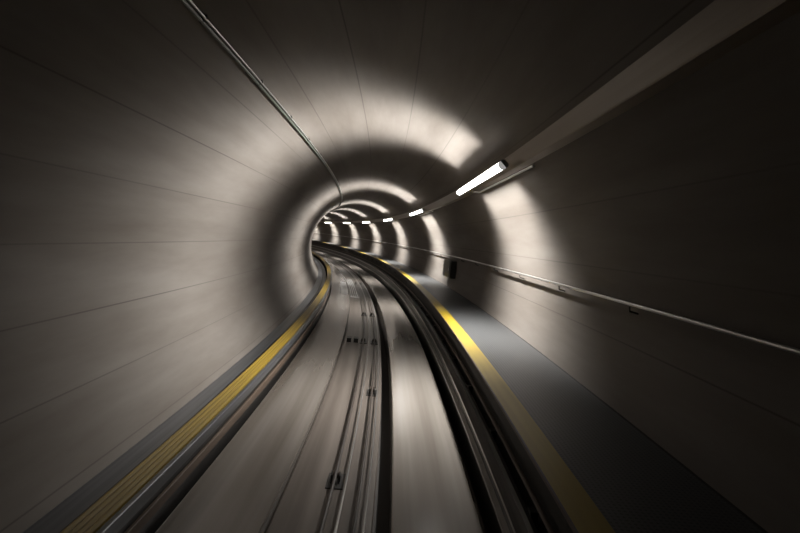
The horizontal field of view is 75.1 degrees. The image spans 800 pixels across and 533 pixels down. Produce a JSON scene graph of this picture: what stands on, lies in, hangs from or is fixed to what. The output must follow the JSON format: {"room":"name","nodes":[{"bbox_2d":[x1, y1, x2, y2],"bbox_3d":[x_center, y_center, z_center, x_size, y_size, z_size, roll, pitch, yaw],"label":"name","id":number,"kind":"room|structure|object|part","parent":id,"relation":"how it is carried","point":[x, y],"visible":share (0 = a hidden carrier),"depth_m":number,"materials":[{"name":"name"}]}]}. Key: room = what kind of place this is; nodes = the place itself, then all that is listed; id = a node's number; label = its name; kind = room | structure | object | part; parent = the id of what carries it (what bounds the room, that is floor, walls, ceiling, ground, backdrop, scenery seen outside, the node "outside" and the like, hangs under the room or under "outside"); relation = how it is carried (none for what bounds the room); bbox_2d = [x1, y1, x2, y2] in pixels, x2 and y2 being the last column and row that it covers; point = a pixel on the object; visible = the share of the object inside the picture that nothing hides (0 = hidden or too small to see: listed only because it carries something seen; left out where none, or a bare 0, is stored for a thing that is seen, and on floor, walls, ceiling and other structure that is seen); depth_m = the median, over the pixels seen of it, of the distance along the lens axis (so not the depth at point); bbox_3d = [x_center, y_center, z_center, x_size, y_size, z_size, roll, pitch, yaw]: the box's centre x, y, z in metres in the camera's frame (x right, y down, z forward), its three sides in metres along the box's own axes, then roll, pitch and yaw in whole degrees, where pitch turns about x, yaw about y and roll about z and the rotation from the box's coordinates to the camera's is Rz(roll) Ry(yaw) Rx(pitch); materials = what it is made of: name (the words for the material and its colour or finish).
{"room":"underground passage","nodes":[
{"label":"underground passage","id":0,"kind":"room"},
{"bbox_2d":[0,7,330,532],"bbox_3d":[-13.738,-2.660,41.143,26.130,4.787,86.740,5,3,1],"label":"wall","id":1,"kind":"structure","parent":0,"point":[145,252],"depth_m":4.68,"materials":[{"name":"concrete"}]},
{"bbox_2d":[22,256,325,532],"bbox_3d":[-13.630,-1.223,41.121,22.530,0.896,87.296,5,3,-1],"label":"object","id":2,"kind":"object","parent":1,"relation":"attached to","point":[72,507],"visible":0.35,"depth_m":5.01,"materials":[{"name":"concrete"}]},
{"bbox_3d":[-13.345,-0.955,41.195,22.405,0.743,87.434,5,3,-1],"label":"kerb","id":3,"kind":"object","parent":1,"relation":"on","visible":0},
{"bbox_2d":[60,252,331,532],"bbox_3d":[-13.300,-1.363,41.177,22.416,1.025,87.443,5,3,-1],"label":"rail","id":4,"kind":"object","parent":3,"relation":"on","point":[140,502],"visible":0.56,"depth_m":4.66,"materials":[{"name":"yellow metal"}]},
{"bbox_2d":[0,0,714,220],"bbox_3d":[-11.645,-4.947,41.794,28.554,1.529,88.466,5,3,1],"label":"ceiling","id":5,"kind":"structure","parent":0,"point":[406,103],"depth_m":4.42,"materials":[{"name":"concrete"}]},
{"bbox_2d":[180,0,341,211],"bbox_3d":[-4.855,-3.398,28.013,3.101,0.263,61.481,4,3,-9],"label":"cable","id":6,"kind":"object","parent":5,"relation":"attached to","point":[201,20],"visible":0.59,"depth_m":4.56,"materials":[{"name":"paint"}]},
{"bbox_2d":[188,0,342,207],"bbox_3d":[-4.826,-3.414,28.016,3.096,0.256,61.490,4,3,-9],"label":"cable","id":7,"kind":"object","parent":5,"relation":"attached to","point":[205,17],"visible":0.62,"depth_m":4.62,"materials":[{"name":"metal"}]},
{"bbox_2d":[372,307,389,532],"bbox_3d":[-12.082,-0.551,41.834,27.213,0.777,88.058,5,3,1],"label":"floor","id":8,"kind":"structure","parent":0,"point":[381,507],"depth_m":6.53,"materials":[{"name":"concrete"}]},
{"bbox_2d":[155,260,349,532],"bbox_3d":[-12.855,-0.944,41.384,22.993,0.922,87.877,5,3,-1],"label":"slab","id":9,"kind":"object","parent":8,"relation":"on","point":[242,489],"visible":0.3,"depth_m":5.54,"materials":[{"name":"concrete"}]},
{"bbox_2d":[340,282,347,293],"bbox_3d":[-2.481,0.911,22.889,0.309,0.016,4.968,5,3,-7],"label":"plate","id":10,"kind":"object","parent":9,"relation":"on","point":[344,290],"visible":1,"depth_m":22.35,"materials":[{"name":"metal"}]},
{"bbox_2d":[266,254,381,532],"bbox_3d":[-12.102,-0.835,41.598,23.198,0.813,88.364,5,3,-1],"label":"trough","id":11,"kind":"object","parent":8,"relation":"on","point":[301,506],"visible":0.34,"depth_m":5.98,"materials":[{"name":"concrete"}]},
{"bbox_2d":[325,470,345,489],"bbox_3d":[-0.637,2.090,5.182,0.170,0.108,0.320,5,3,-1],"label":"clamp","id":12,"kind":"object","parent":11,"relation":"on","point":[340,479],"visible":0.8,"depth_m":5.14,"materials":[{"name":"metal"}]},
{"bbox_2d":[316,253,364,532],"bbox_3d":[-12.082,-1.104,41.493,22.431,0.509,88.145,5,3,-1],"label":"rope","id":13,"kind":"object","parent":11,"relation":"on","point":[325,513],"visible":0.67,"depth_m":5.80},
{"bbox_2d":[314,252,368,532],"bbox_3d":[-11.977,-1.096,41.520,22.436,0.497,88.207,5,3,-1],"label":"rope","id":14,"kind":"object","parent":11,"relation":"on","point":[351,454],"visible":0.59,"depth_m":5.80,"materials":[{"name":"metal"}]},
{"bbox_2d":[312,251,374,532],"bbox_3d":[-11.847,-1.087,41.556,22.464,0.509,88.288,5,3,-1],"label":"rope","id":15,"kind":"object","parent":11,"relation":"on","point":[371,396],"visible":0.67,"depth_m":5.85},
{"bbox_2d":[321,254,378,532],"bbox_3d":[-11.774,-1.082,41.574,22.466,0.494,88.330,5,3,-1],"label":"rope","id":16,"kind":"object","parent":11,"relation":"on","point":[369,478],"visible":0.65,"depth_m":5.89,"materials":[{"name":"metal"}]},
{"bbox_2d":[346,279,358,297],"bbox_3d":[-2.261,0.943,24.173,0.376,0.061,7.472,4,3,-8],"label":"cover plate","id":17,"kind":"object","parent":11,"relation":"on","point":[352,289],"visible":0.93,"depth_m":23.04,"materials":[{"name":"metal"}]},
{"bbox_2d":[366,386,376,396],"bbox_3d":[-0.439,1.946,8.206,0.170,0.108,0.320,5,3,-2],"label":"clamp","id":18,"kind":"object","parent":11,"relation":"on","point":[368,393],"visible":0.71,"depth_m":8.16,"materials":[{"name":"metal"}]},
{"bbox_2d":[370,339,377,344],"bbox_3d":[-0.597,1.724,12.091,0.170,0.108,0.320,5,3,-3],"label":"clamp","id":19,"kind":"object","parent":11,"relation":"on","point":[372,341],"visible":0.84,"depth_m":12.05,"materials":[{"name":"metal"}]},
{"bbox_2d":[311,249,482,532],"bbox_3d":[-11.207,-0.826,41.822,23.246,0.922,88.882,5,3,-1],"label":"slab","id":20,"kind":"object","parent":8,"relation":"on","point":[430,490],"visible":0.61,"depth_m":6.11,"materials":[{"name":"concrete"}]},
{"bbox_2d":[312,12,799,532],"bbox_3d":[-10.159,-2.404,42.097,26.750,4.787,88.907,5,3,1],"label":"wall","id":21,"kind":"structure","parent":0,"point":[685,203],"depth_m":3.36,"materials":[{"name":"concrete"}]},
{"bbox_2d":[311,244,538,532],"bbox_3d":[-10.735,-1.158,41.844,22.773,1.283,88.967,5,3,-1],"label":"rail","id":22,"kind":"object","parent":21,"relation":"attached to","point":[502,508],"visible":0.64,"depth_m":5.85,"materials":[{"name":"metal"}]},
{"bbox_3d":[0.860,1.909,6.627,0.056,0.790,0.082,5,3,-1],"label":"post","id":23,"kind":"part","parent":22,"relation":"part of","materials":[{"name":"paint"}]},
{"bbox_3d":[0.880,1.991,5.120,0.055,0.790,0.081,5,3,-1],"label":"post","id":24,"kind":"part","parent":22,"relation":"part of","materials":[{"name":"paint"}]},
{"bbox_3d":[0.886,2.071,3.612,0.056,0.790,0.082,5,3,-1],"label":"post","id":25,"kind":"part","parent":22,"relation":"part of","materials":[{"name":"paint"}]},
{"bbox_2d":[443,259,456,278],"bbox_3d":[1.424,0.062,15.047,0.199,0.480,1.216,5,3,-4],"label":"box","id":26,"kind":"object","parent":21,"relation":"attached to","point":[449,266],"visible":1,"depth_m":14.51,"materials":[{"name":"paint"}]},
{"bbox_3d":[1.341,0.055,15.041,0.013,0.420,1.093,5,3,-4],"label":"door","id":27,"kind":"part","parent":26,"relation":"part of","materials":[{"name":"paint"}]},
{"bbox_2d":[311,239,767,532],"bbox_3d":[-10.298,-1.432,42.040,23.597,1.742,89.464,5,3,-1],"label":"walkway","id":28,"kind":"object","parent":21,"relation":"attached to","point":[589,469],"visible":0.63,"depth_m":3.67,"materials":[{"name":"concrete"}]},
{"bbox_2d":[311,243,554,532],"bbox_3d":[-10.642,-1.657,41.828,22.648,0.514,88.991,5,3,-1],"label":"pipe","id":29,"kind":"object","parent":28,"relation":"attached to","point":[548,526],"visible":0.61,"depth_m":4.58,"materials":[{"name":"metal"}]},
{"bbox_2d":[314,232,799,354],"bbox_3d":[-9.731,-2.892,41.965,22.820,0.573,89.459,5,3,-1],"label":"handrail","id":30,"kind":"object","parent":21,"relation":"attached to","point":[702,324],"visible":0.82,"depth_m":3.59,"materials":[{"name":"metal"}]},
{"bbox_2d":[320,0,799,222],"bbox_3d":[-10.218,-4.326,41.753,22.791,0.630,89.142,5,3,-1],"label":"cable tray","id":31,"kind":"object","parent":21,"relation":"attached to","point":[723,26],"visible":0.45,"depth_m":2.64,"materials":[{"name":"grey metal"}]},
{"bbox_2d":[409,208,433,215],"bbox_3d":[0.663,-1.787,17.088,0.321,0.153,3.800,5,3,-5],"label":"strip light","id":32,"kind":"object","parent":31,"relation":"attached to","point":[423,209],"visible":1,"depth_m":16.75,"materials":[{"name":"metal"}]},
{"bbox_2d":[410,209,421,215],"bbox_3d":[0.537,-1.778,17.229,0.078,0.078,3.440,5,3,-5],"label":"diffuser","id":33,"kind":"object","parent":32,"relation":"attached to","point":[418,211],"depth_m":16.94,"materials":[{"name":"white plastic"}]},
{"bbox_2d":[456,160,534,195],"bbox_3d":[1.196,-1.212,7.273,0.321,0.153,3.800,5,3,-2],"label":"strip light","id":34,"kind":"object","parent":31,"relation":"attached to","point":[501,165],"visible":1,"depth_m":6.61,"materials":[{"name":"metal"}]},
{"bbox_2d":[457,164,500,194],"bbox_3d":[1.079,-1.202,7.421,0.078,0.078,3.440,5,3,-2],"label":"diffuser","id":35,"kind":"object","parent":34,"relation":"attached to","point":[495,169],"depth_m":6.86,"materials":[{"name":"white plastic"}]}
]}

